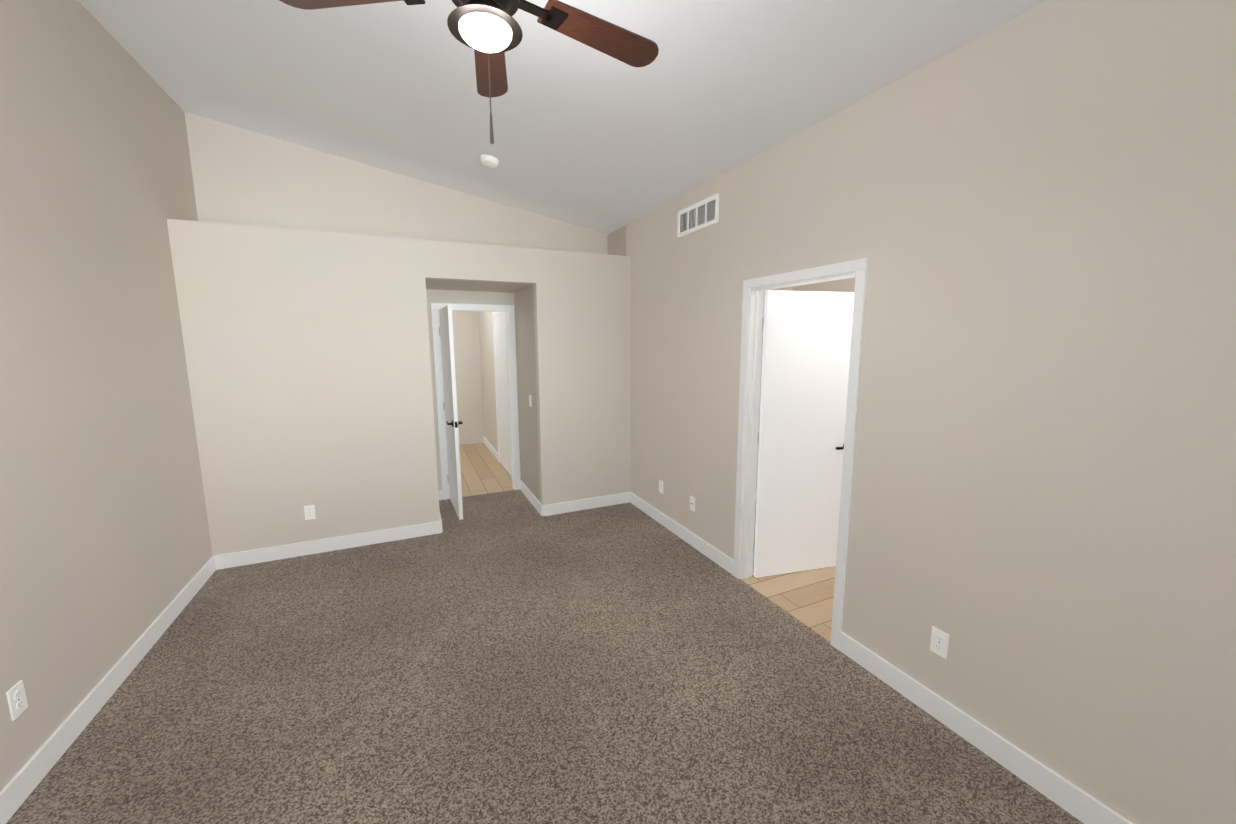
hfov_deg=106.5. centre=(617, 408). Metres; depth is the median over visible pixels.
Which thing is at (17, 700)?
electrical outlet
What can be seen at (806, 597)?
floor
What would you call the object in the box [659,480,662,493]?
electrical outlet
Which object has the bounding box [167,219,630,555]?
wall
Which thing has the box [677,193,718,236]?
air vent
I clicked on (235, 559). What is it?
baseboard
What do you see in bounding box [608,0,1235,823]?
wall
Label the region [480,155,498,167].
smoke detector
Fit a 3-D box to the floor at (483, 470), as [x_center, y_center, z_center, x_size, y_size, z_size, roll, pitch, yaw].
[-2.256,0.826,6.336,1.235,0.048,2.740,-4,9,-24]
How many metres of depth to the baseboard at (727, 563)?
3.92 m
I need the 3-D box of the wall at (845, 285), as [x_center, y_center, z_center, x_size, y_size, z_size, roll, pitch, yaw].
[1.798,-0.088,3.272,1.610,2.600,3.200,-4,9,-24]
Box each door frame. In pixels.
[431,303,519,499]
[492,312,511,478]
[733,258,867,649]
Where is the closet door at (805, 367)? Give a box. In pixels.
[753,290,853,577]
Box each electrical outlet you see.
[6,680,27,720]
[304,505,315,519]
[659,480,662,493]
[690,496,694,511]
[930,626,949,658]
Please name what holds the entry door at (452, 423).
in the wall at (467, 297)
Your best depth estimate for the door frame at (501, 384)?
6.00 m
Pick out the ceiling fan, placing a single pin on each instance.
(489, 32)
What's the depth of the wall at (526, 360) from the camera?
4.71 m
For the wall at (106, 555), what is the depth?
2.23 m
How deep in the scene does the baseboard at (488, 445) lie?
7.12 m
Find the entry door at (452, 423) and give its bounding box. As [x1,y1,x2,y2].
[439,305,462,519]
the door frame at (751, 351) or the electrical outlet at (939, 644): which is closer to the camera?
the electrical outlet at (939, 644)
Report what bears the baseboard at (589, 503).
attached to the wall at (307, 357)
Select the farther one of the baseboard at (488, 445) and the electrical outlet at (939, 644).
the baseboard at (488, 445)
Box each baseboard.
[0,555,219,823]
[216,516,442,568]
[483,436,497,460]
[520,480,540,513]
[540,492,627,515]
[628,492,733,574]
[839,632,1132,823]
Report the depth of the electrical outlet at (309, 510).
3.68 m
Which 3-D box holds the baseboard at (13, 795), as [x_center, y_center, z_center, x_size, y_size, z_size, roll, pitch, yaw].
[-2.005,1.475,1.250,0.014,0.110,4.930,-4,9,-24]
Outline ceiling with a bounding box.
[78,0,1047,234]
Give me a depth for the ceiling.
2.53 m
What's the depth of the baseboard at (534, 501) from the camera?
4.89 m
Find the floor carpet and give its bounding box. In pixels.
[6,490,1083,823]
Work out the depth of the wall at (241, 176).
3.96 m
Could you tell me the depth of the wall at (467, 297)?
4.85 m
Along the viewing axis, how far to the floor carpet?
2.15 m
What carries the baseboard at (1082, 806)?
attached to the wall at (1030, 214)
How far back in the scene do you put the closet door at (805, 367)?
3.23 m
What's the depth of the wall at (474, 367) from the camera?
7.51 m
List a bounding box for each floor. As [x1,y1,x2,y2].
[449,443,513,498]
[741,505,835,641]
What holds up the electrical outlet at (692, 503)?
attached to the wall at (1030, 214)
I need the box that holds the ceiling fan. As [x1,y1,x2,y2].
[279,0,658,143]
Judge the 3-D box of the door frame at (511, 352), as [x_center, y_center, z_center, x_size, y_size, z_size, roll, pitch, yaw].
[-1.542,-0.075,5.072,0.844,2.085,0.136,-4,9,-24]
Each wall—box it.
[0,0,212,791]
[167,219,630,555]
[184,112,607,253]
[425,279,539,501]
[426,289,520,489]
[452,311,497,451]
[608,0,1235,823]
[756,277,854,489]

